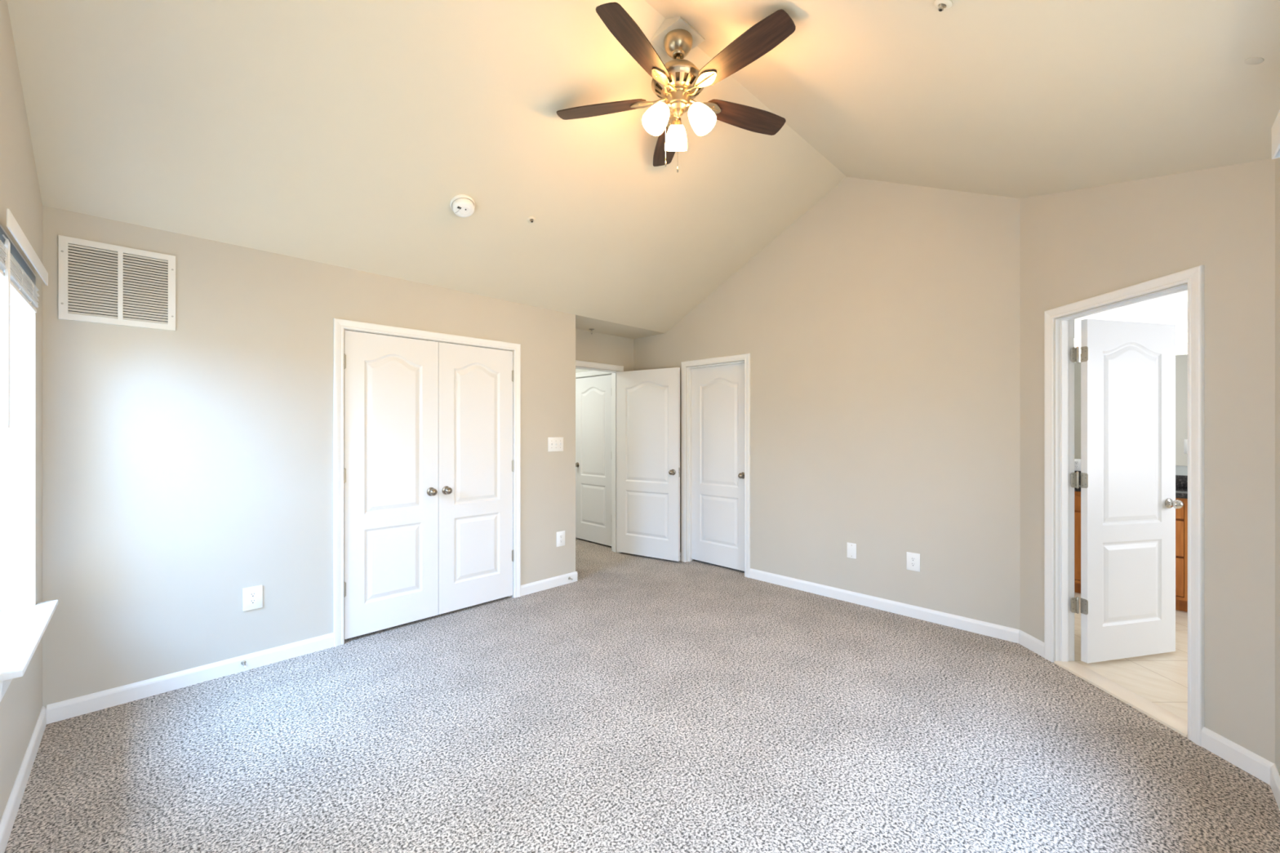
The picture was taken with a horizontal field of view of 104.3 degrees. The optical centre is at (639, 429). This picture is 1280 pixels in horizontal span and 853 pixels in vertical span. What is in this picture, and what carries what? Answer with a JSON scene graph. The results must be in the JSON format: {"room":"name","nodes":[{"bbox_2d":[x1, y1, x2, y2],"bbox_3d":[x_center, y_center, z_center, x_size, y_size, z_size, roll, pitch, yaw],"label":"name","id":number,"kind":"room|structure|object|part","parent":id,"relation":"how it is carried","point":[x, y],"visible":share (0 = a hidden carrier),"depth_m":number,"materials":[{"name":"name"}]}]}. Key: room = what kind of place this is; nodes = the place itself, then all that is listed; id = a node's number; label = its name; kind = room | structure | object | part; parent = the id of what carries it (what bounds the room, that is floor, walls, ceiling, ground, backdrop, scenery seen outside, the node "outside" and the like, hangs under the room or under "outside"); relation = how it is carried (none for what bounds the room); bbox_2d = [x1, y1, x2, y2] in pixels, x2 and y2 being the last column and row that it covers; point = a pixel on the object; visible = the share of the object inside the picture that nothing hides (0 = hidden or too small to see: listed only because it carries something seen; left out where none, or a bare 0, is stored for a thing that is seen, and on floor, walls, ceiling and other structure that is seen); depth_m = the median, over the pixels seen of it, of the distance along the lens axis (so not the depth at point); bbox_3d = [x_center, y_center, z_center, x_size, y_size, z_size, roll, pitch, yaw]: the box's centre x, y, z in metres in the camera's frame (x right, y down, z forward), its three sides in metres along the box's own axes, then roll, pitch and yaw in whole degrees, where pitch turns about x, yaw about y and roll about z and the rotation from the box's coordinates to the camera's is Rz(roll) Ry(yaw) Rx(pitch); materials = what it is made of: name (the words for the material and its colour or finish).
{"room":"empty bedroom","nodes":[
{"label":"empty bedroom","id":0,"kind":"room"},
{"bbox_2d":[0,0,42,822],"bbox_3d":[-1.474,-0.336,0.855,4.302,3.471,0.200,0,0,45],"label":"wall","id":1,"kind":"structure","parent":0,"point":[21,704],"depth_m":1.93,"materials":[{"name":"paint"}]},
{"bbox_2d":[0,706,46,852],"bbox_3d":[-1.404,1.356,0.935,4.049,0.088,0.013,0,0,45],"label":"baseboard","id":2,"kind":"structure","parent":1,"relation":"attached to","point":[8,818],"depth_m":1.89,"materials":[{"name":"white paint"}]},
{"bbox_2d":[0,208,48,427],"bbox_3d":[-2.368,-0.356,1.881,0.919,0.699,0.084,0,0,45],"label":"window blind","id":3,"kind":"object","parent":1,"relation":"attached to","point":[18,287],"visible":1,"depth_m":1.75,"materials":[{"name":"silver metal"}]},
{"bbox_3d":[-2.389,-0.525,1.884,0.840,0.016,0.050,0,0,45],"label":"rail","id":4,"kind":"part","parent":3,"relation":"part of","materials":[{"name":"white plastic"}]},
{"bbox_2d":[0,223,58,702],"bbox_3d":[-2.412,0.089,1.859,0.950,1.559,0.234,0,0,45],"label":"window","id":5,"kind":"structure","parent":1,"relation":"attached to","point":[24,622],"depth_m":2.16,"materials":[{"name":"white plastic"}]},
{"bbox_2d":[42,205,575,707],"bbox_3d":[-1.831,0.167,3.455,3.372,2.467,0.120,0,0,-45],"label":"wall","id":6,"kind":"structure","parent":0,"point":[188,468],"depth_m":2.80,"materials":[{"name":"paint"}]},
{"bbox_2d":[58,235,175,330],"bbox_3d":[-2.654,-0.737,2.538,0.412,0.402,0.012,0,0,-45],"label":"air vent","id":7,"kind":"object","parent":6,"relation":"in","point":[100,282],"visible":1,"depth_m":2.53,"materials":[{"name":"white metal"}]},
{"bbox_2d":[46,632,333,724],"bbox_3d":[-2.403,1.356,2.789,1.196,0.088,0.013,0,0,-45],"label":"baseboard","id":8,"kind":"structure","parent":6,"relation":"attached to","point":[77,706],"depth_m":2.69,"materials":[{"name":"white paint"}]},
{"bbox_2d":[240,660,246,668],"bbox_3d":[-2.275,1.350,2.857,0.024,0.024,0.072,0,0,-45],"label":"door stop","id":9,"kind":"object","parent":6,"relation":"attached to","point":[243,662],"visible":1,"depth_m":2.87,"materials":[{"name":"silver metal"}]},
{"bbox_2d":[242,585,262,611],"bbox_3d":[-2.275,0.988,2.920,0.093,0.134,0.009,0,0,-45],"label":"wall outlet","id":10,"kind":"object","parent":6,"relation":"attached to","point":[252,597],"visible":1,"depth_m":2.92,"materials":[{"name":"white plastic"}]},
{"bbox_2d":[249,591,256,597],"bbox_3d":[-2.273,0.969,2.918,0.003,0.033,0.031,0,0,45],"label":"receptacle","id":11,"kind":"object","parent":10,"relation":"attached to","point":[252,594],"depth_m":2.92,"materials":[{"name":"white plastic"}]},
{"bbox_2d":[249,598,256,604],"bbox_3d":[-2.273,1.008,2.918,0.003,0.033,0.031,0,0,45],"label":"receptacle","id":12,"kind":"object","parent":10,"relation":"attached to","point":[252,601],"depth_m":2.92,"materials":[{"name":"white plastic"}]},
{"bbox_2d":[343,329,438,639],"bbox_3d":[-1.713,0.358,3.470,0.628,2.040,0.103,0,0,-45],"label":"door","id":13,"kind":"structure","parent":6,"relation":"in","point":[391,468],"depth_m":3.46,"materials":[{"name":"white paint"}]},
{"bbox_3d":[-1.518,0.455,3.641,0.064,0.064,0.068,0,0,-45],"label":"knob","id":14,"kind":"part","parent":13,"relation":"part of","materials":[{"name":"grey metal"}]},
{"bbox_2d":[333,318,520,646],"bbox_3d":[-1.535,0.339,3.739,1.374,2.123,0.138,0,0,-45],"label":"door frame","id":15,"kind":"structure","parent":6,"relation":"attached to","point":[339,325],"depth_m":3.25,"materials":[{"name":"white paint"}]},
{"bbox_2d":[438,342,513,614],"bbox_3d":[-1.267,0.358,3.917,0.628,2.040,0.103,0,0,-45],"label":"door","id":16,"kind":"structure","parent":6,"relation":"in","point":[476,461],"depth_m":3.91,"materials":[{"name":"white paint"}]},
{"bbox_3d":[-1.438,0.455,3.721,0.064,0.064,0.068,0,0,-45],"label":"knob","id":17,"kind":"part","parent":16,"relation":"part of","materials":[{"name":"grey metal"}]},
{"bbox_2d":[520,571,577,595],"bbox_3d":[-0.796,1.356,4.396,0.602,0.088,0.013,0,0,-45],"label":"baseboard","id":18,"kind":"structure","parent":6,"relation":"attached to","point":[534,587],"depth_m":4.37,"materials":[{"name":"white paint"}]},
{"bbox_2d":[547,436,563,451],"bbox_3d":[-0.748,0.128,4.439,0.165,0.127,0.019,0,0,-45],"label":"light switch","id":19,"kind":"object","parent":6,"relation":"attached to","point":[554,444],"visible":1,"depth_m":4.44,"materials":[{"name":"white plastic"}]},
{"bbox_2d":[556,530,564,546],"bbox_3d":[-0.713,0.982,4.482,0.093,0.134,0.009,0,0,-45],"label":"wall outlet","id":20,"kind":"object","parent":6,"relation":"attached to","point":[560,535],"visible":1,"depth_m":4.48,"materials":[{"name":"white plastic"}]},
{"bbox_2d":[575,368,611,377],"bbox_3d":[-0.863,0.167,6.484,1.810,2.467,0.120,0,0,45],"label":"wall","id":21,"kind":"structure","parent":0,"point":[577,371],"depth_m":6.26,"materials":[{"name":"paint"}]},
{"bbox_2d":[575,328,633,371],"bbox_3d":[-0.552,0.167,5.434,1.476,2.467,0.115,0,0,-45],"label":"wall","id":22,"kind":"structure","parent":0,"point":[596,347],"depth_m":5.51,"materials":[{"name":"paint"}]},
{"bbox_2d":[575,374,611,546],"bbox_3d":[-0.591,0.361,6.110,0.718,2.034,0.103,0,0,45],"label":"door","id":23,"kind":"structure","parent":22,"relation":"in","point":[593,394],"depth_m":6.11,"materials":[{"name":"white paint"}]},
{"bbox_2d":[575,360,623,552],"bbox_3d":[-0.818,0.334,5.772,1.064,2.133,1.006,0,0,-45],"label":"door frame","id":24,"kind":"structure","parent":22,"relation":"attached to","point":[580,363],"depth_m":5.69,"materials":[{"name":"white paint"}]},
{"bbox_2d":[4,538,1279,852],"bbox_3d":[0.870,1.460,3.310,7.088,0.121,8.950,0,0,-45],"label":"floor","id":25,"kind":"structure","parent":0,"point":[637,704],"depth_m":2.20,"materials":[{"name":"carpet"}]},
{"bbox_2d":[1074,491,1187,612],"bbox_3d":[4.224,0.960,4.048,2.050,0.876,0.582,0,0,45],"label":"vanity cabinet","id":26,"kind":"object","parent":25,"relation":"on","point":[1181,514],"visible":0.1,"depth_m":3.80,"materials":[{"name":"orange wood"}]},
{"bbox_3d":[3.750,0.619,4.178,0.365,0.122,0.020,0,0,45],"label":"drawer","id":27,"kind":"part","parent":26,"relation":"part of","materials":[{"name":"orange wood"}]},
{"bbox_3d":[3.747,0.985,4.175,0.365,0.570,0.028,0,0,45],"label":"door","id":28,"kind":"part","parent":26,"relation":"part of","materials":[{"name":"orange wood"}]},
{"bbox_2d":[1074,471,1187,498],"bbox_3d":[4.234,0.450,4.058,2.050,0.140,0.571,0,0,45],"label":"countertop","id":29,"kind":"structure","parent":26,"relation":"on","point":[1181,481],"depth_m":4.13,"materials":[{"name":"black stone"}]},
{"bbox_3d":[4.025,0.619,3.903,0.332,0.122,0.020,0,0,45],"label":"drawer","id":30,"kind":"part","parent":26,"relation":"part of","materials":[{"name":"orange wood"}]},
{"bbox_3d":[4.022,0.830,3.900,0.332,0.270,0.028,0,0,45],"label":"drawer","id":31,"kind":"part","parent":26,"relation":"part of","materials":[{"name":"orange wood"}]},
{"bbox_3d":[4.022,1.125,3.900,0.332,0.290,0.028,0,0,45],"label":"drawer","id":32,"kind":"part","parent":26,"relation":"part of","materials":[{"name":"orange wood"}]},
{"bbox_2d":[6,0,1279,338],"bbox_3d":[1.410,-1.629,2.629,6.888,1.124,7.025,0,0,-45],"label":"ceiling","id":33,"kind":"structure","parent":0,"point":[342,133],"depth_m":2.45,"materials":[{"name":"paint"}]},
{"bbox_2d":[449,194,475,217],"bbox_3d":[-1.109,-1.395,3.109,0.144,0.104,0.145,0,0,-2],"label":"smoke detector","id":34,"kind":"object","parent":33,"relation":"attached to","point":[464,206],"visible":1,"depth_m":3.07,"materials":[{"name":"white plastic"}]},
{"bbox_2d":[527,216,535,222],"bbox_3d":[-0.743,-1.437,3.399,0.054,0.036,0.060,0,0,39],"label":"sprinkler head","id":35,"kind":"object","parent":33,"relation":"attached to","point":[531,219],"visible":1,"depth_m":3.39},
{"bbox_2d":[556,2,795,172],"bbox_3d":[0.217,-1.715,2.534,1.267,0.706,1.235,0,0,-45],"label":"ceiling fan","id":36,"kind":"object","parent":33,"relation":"hanging from","point":[677,82],"visible":1,"depth_m":2.49,"materials":[{"name":"wood"}]},
{"bbox_3d":[-0.204,-1.718,2.662,0.493,0.037,0.138,0,0,13],"label":"blade","id":37,"kind":"part","parent":36,"relation":"part of","materials":[{"name":"brown wood"}]},
{"bbox_3d":[-0.015,-1.718,2.216,0.138,0.037,0.493,0,0,31],"label":"blade","id":38,"kind":"part","parent":36,"relation":"part of","materials":[{"name":"brown wood"}]},
{"bbox_3d":[0.081,-1.574,2.503,0.144,0.150,0.123,0,0,-30],"label":"lamp shade","id":39,"kind":"part","parent":36,"relation":"part of","materials":[{"name":"white glass"}]},
{"bbox_3d":[0.090,-1.582,2.507,0.071,0.082,0.058,0,0,-30],"label":"bulb","id":40,"kind":"part","parent":36,"relation":"part of","materials":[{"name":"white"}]},
{"bbox_3d":[0.141,-1.536,2.608,0.009,0.301,0.026,0,0,-45],"label":"pull chain","id":41,"kind":"part","parent":36,"relation":"part of","materials":[{"name":"silver metal"}]},
{"bbox_3d":[0.161,-1.718,2.979,0.138,0.037,0.493,0,0,-5],"label":"blade","id":42,"kind":"part","parent":36,"relation":"part of","materials":[{"name":"brown wood"}]},
{"bbox_3d":[0.128,-1.642,2.529,0.079,0.066,0.062,0,0,-30],"label":"shade arm","id":43,"kind":"part","parent":36,"relation":"part of","materials":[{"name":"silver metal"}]},
{"bbox_3d":[0.197,-1.574,2.703,0.123,0.150,0.144,0,0,0],"label":"lamp shade","id":44,"kind":"part","parent":36,"relation":"part of","materials":[{"name":"white glass"}]},
{"bbox_3d":[0.197,-1.642,2.649,0.062,0.066,0.080,0,0,0],"label":"shade arm","id":45,"kind":"part","parent":36,"relation":"part of","materials":[{"name":"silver metal"}]},
{"bbox_3d":[0.197,-1.756,2.569,0.268,0.049,0.268,0,0,-45],"label":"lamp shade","id":46,"kind":"part","parent":36,"relation":"part of","materials":[{"name":"silver metal"}]},
{"bbox_3d":[0.266,-1.642,2.529,0.079,0.066,0.062,0,0,30],"label":"shade arm","id":47,"kind":"part","parent":36,"relation":"part of","materials":[{"name":"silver metal"}]},
{"bbox_3d":[0.312,-1.574,2.503,0.144,0.150,0.123,0,0,30],"label":"lamp shade","id":48,"kind":"part","parent":36,"relation":"part of","materials":[{"name":"white glass"}]},
{"bbox_3d":[0.304,-1.582,2.507,0.071,0.082,0.058,0,0,30],"label":"bulb","id":49,"kind":"part","parent":36,"relation":"part of","materials":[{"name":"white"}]},
{"bbox_3d":[0.576,-1.718,2.730,0.493,0.037,0.138,0,0,-23],"label":"blade","id":50,"kind":"part","parent":36,"relation":"part of","materials":[{"name":"brown wood"}]},
{"bbox_3d":[0.467,-1.718,2.259,0.138,0.037,0.493,0,0,-41],"label":"blade","id":51,"kind":"part","parent":36,"relation":"part of","materials":[{"name":"brown wood"}]},
{"bbox_2d":[933,0,952,11],"bbox_3d":[1.054,-1.479,1.728,0.060,0.036,0.054,0,0,-39],"label":"sprinkler head","id":52,"kind":"object","parent":33,"relation":"attached to","point":[948,3],"visible":1,"depth_m":1.72},
{"bbox_2d":[1244,57,1264,64],"bbox_3d":[1.879,-1.130,1.520,0.042,0.020,0.038,0,0,-40],"label":"cover plate","id":53,"kind":"object","parent":33,"relation":"attached to","point":[1252,60],"visible":1,"depth_m":1.52,"materials":[{"name":"paint"}]},
{"bbox_2d":[633,177,1020,630],"bbox_3d":[1.243,-0.336,4.595,3.860,3.471,0.115,0,0,45],"label":"wall","id":54,"kind":"structure","parent":0,"point":[880,330],"depth_m":3.85,"materials":[{"name":"paint"}]},
{"bbox_2d":[617,367,679,561],"bbox_3d":[0.078,0.361,5.434,0.812,2.034,0.171,0,0,33],"label":"door","id":55,"kind":"structure","parent":54,"relation":"in","point":[648,401],"depth_m":5.40,"materials":[{"name":"white paint"}]},
{"bbox_3d":[0.331,0.445,5.209,0.064,0.064,0.068,0,0,33],"label":"knob","id":56,"kind":"part","parent":55,"relation":"part of","materials":[{"name":"grey metal"}]},
{"bbox_2d":[680,353,750,577],"bbox_3d":[0.782,0.337,5.044,0.846,2.127,0.133,0,0,45],"label":"door frame","id":57,"kind":"structure","parent":54,"relation":"attached to","point":[686,372],"depth_m":5.27,"materials":[{"name":"white paint"}]},
{"bbox_2d":[691,363,744,571],"bbox_3d":[0.788,0.361,5.051,0.714,2.034,0.103,0,0,45],"label":"door","id":58,"kind":"structure","parent":54,"relation":"in","point":[717,393],"depth_m":5.07,"materials":[{"name":"white paint"}]},
{"bbox_3d":[0.984,0.445,4.830,0.064,0.064,0.068,0,0,45],"label":"knob","id":59,"kind":"part","parent":58,"relation":"part of","materials":[{"name":"grey metal"}]},
{"bbox_2d":[847,542,856,559],"bbox_3d":[1.718,0.980,4.033,0.076,0.124,0.008,0,0,45],"label":"blank wall plate","id":60,"kind":"object","parent":54,"relation":"attached to","point":[851,548],"visible":1,"depth_m":4.03,"materials":[{"name":"white plastic"}]},
{"bbox_2d":[749,568,1019,643],"bbox_3d":[1.768,1.356,3.980,2.054,0.088,0.013,0,0,45],"label":"baseboard","id":61,"kind":"structure","parent":54,"relation":"attached to","point":[1011,634],"depth_m":3.79,"materials":[{"name":"white paint"}]},
{"bbox_2d":[906,551,919,572],"bbox_3d":[2.040,0.985,3.710,0.093,0.134,0.009,0,0,45],"label":"wall outlet","id":62,"kind":"object","parent":54,"relation":"attached to","point":[913,560],"visible":1,"depth_m":3.71,"materials":[{"name":"white plastic"}]},
{"bbox_2d":[1074,302,1187,475],"bbox_3d":[4.879,0.167,3.889,0.100,2.467,3.800,0,0,-45],"label":"wall","id":63,"kind":"structure","parent":0,"point":[1176,313],"depth_m":4.26,"materials":[{"name":"paint"}]},
{"bbox_2d":[1074,458,1080,471],"bbox_3d":[4.059,0.325,4.622,0.075,0.110,0.009,0,0,45],"label":"wall outlet","id":64,"kind":"object","parent":63,"relation":"attached to","point":[1077,461],"visible":0.71,"depth_m":4.61,"materials":[{"name":"white plastic"}]},
{"bbox_2d":[1074,361,1080,458],"bbox_3d":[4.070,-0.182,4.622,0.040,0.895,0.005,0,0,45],"label":"wall mirror","id":65,"kind":"object","parent":63,"relation":"attached to","point":[1077,366],"depth_m":4.62,"materials":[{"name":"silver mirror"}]},
{"bbox_2d":[1074,337,1080,353],"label":"vanity light","id":66,"kind":"object","parent":63,"relation":"attached to","point":[1076,343],"depth_m":4.53,"materials":[{"name":"white plastic"}]},
{"bbox_3d":[3.981,-0.770,4.575,0.124,0.140,0.124,0,0,45],"label":"lamp shade","id":67,"kind":"part","parent":66,"relation":"part of","materials":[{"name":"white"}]},
{"bbox_2d":[1074,471,1187,488],"bbox_3d":[4.429,0.430,4.252,2.050,0.100,0.021,0,0,45],"label":"backsplash","id":68,"kind":"structure","parent":63,"relation":"attached to","point":[1181,481],"depth_m":4.15,"materials":[{"name":"black stone"}]},
{"bbox_2d":[1175,354,1187,466],"bbox_3d":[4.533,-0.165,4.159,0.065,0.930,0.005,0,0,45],"label":"wall mirror","id":69,"kind":"object","parent":63,"relation":"attached to","point":[1181,400],"depth_m":4.16,"materials":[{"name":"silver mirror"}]},
{"bbox_2d":[1183,439,1187,453],"bbox_3d":[4.564,0.138,4.118,0.075,0.120,0.009,0,0,45],"label":"wall outlet","id":70,"kind":"object","parent":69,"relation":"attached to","point":[1185,441],"visible":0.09,"depth_m":4.14,"materials":[{"name":"white plastic"}]},
{"bbox_2d":[1175,332,1187,344],"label":"vanity light","id":71,"kind":"object","parent":63,"relation":"attached to","point":[1181,338],"depth_m":4.14,"materials":[{"name":"white plastic"}]},
{"bbox_2d":[1020,159,1275,764],"bbox_3d":[2.550,-0.059,2.597,0.110,2.918,1.330,0,0,0],"label":"wall","id":72,"kind":"structure","parent":0,"point":[1077,245],"depth_m":2.17,"materials":[{"name":"paint"}]},
{"bbox_2d":[1018,630,1044,657],"bbox_3d":[2.489,1.356,3.158,0.014,0.088,0.219,0,0,0],"label":"baseboard","id":73,"kind":"structure","parent":72,"relation":"attached to","point":[1026,640],"depth_m":3.15,"materials":[{"name":"white paint"}]},
{"bbox_2d":[1053,661,1187,737],"bbox_3d":[2.547,1.403,2.623,0.125,0.034,0.725,0,0,0],"label":"threshold","id":74,"kind":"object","parent":72,"relation":"attached to","point":[1173,722],"depth_m":2.57,"materials":[{"name":"beige stone"}]},
{"bbox_2d":[1044,265,1204,746],"bbox_3d":[2.550,0.336,2.623,0.146,2.129,0.851,0,0,0],"label":"door frame","id":75,"kind":"structure","parent":72,"relation":"attached to","point":[1194,277],"depth_m":2.97,"materials":[{"name":"white paint"}]},
{"bbox_3d":[2.614,0.336,2.623,0.018,2.129,0.851,0,0,0],"label":"casing","id":76,"kind":"part","parent":75,"relation":"part of","materials":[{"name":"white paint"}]},
{"bbox_2d":[1071,319,1183,663],"bbox_3d":[2.958,0.361,3.024,0.764,2.034,0.171,0,0,-13],"label":"door","id":77,"kind":"structure","parent":72,"relation":"in","point":[1129,504],"depth_m":3.00,"materials":[{"name":"white paint"}]},
{"bbox_3d":[2.598,-0.450,2.972,0.040,0.090,0.002,0,0,0],"label":"hinge plate","id":78,"kind":"part","parent":77,"relation":"part of","materials":[{"name":"silver metal"}]},
{"bbox_3d":[2.598,0.300,2.972,0.040,0.090,0.002,0,0,0],"label":"hinge plate","id":79,"kind":"part","parent":77,"relation":"part of","materials":[{"name":"silver metal"}]},
{"bbox_3d":[2.598,1.048,2.972,0.040,0.090,0.002,0,0,0],"label":"hinge plate","id":80,"kind":"part","parent":77,"relation":"part of","materials":[{"name":"silver metal"}]},
{"bbox_3d":[2.637,-0.450,2.949,0.002,0.090,0.040,0,0,-13],"label":"hinge plate","id":81,"kind":"part","parent":77,"relation":"part of","materials":[{"name":"silver metal"}]},
{"bbox_3d":[2.637,0.300,2.949,0.002,0.090,0.040,0,0,-13],"label":"hinge plate","id":82,"kind":"part","parent":77,"relation":"part of","materials":[{"name":"silver metal"}]},
{"bbox_3d":[2.637,1.048,2.949,0.002,0.090,0.040,0,0,-13],"label":"hinge plate","id":83,"kind":"part","parent":77,"relation":"part of","materials":[{"name":"silver metal"}]},
{"bbox_3d":[3.283,0.455,3.047,0.064,0.064,0.068,0,0,-13],"label":"knob","id":84,"kind":"part","parent":77,"relation":"part of","materials":[{"name":"silver metal"}]},
{"bbox_2d":[1201,726,1274,785],"bbox_3d":[2.489,1.356,2.072,0.014,0.088,0.250,0,0,0],"label":"baseboard","id":85,"kind":"structure","parent":72,"relation":"attached to","point":[1233,753],"depth_m":2.06,"materials":[{"name":"white paint"}]},
{"bbox_2d":[1275,157,1279,774],"bbox_3d":[1.280,0.167,0.595,3.728,2.467,0.200,0,0,-45],"label":"wall","id":86,"kind":"structure","parent":0,"point":[1277,160],"depth_m":1.92,"materials":[{"name":"paint"}]},
{"bbox_2d":[1270,764,1279,810],"bbox_3d":[1.258,1.356,0.724,3.478,0.088,0.013,0,0,-45],"label":"baseboard","id":87,"kind":"structure","parent":86,"relation":"attached to","point":[1274,775],"depth_m":1.89,"materials":[{"name":"white paint"}]},
{"bbox_2d":[1271,110,1279,159],"bbox_3d":[1.675,-0.559,1.157,1.025,0.785,0.132,0,0,-45],"label":"window blind","id":88,"kind":"object","parent":86,"relation":"attached to","point":[1276,126],"visible":1,"depth_m":1.52,"materials":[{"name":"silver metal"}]}
]}

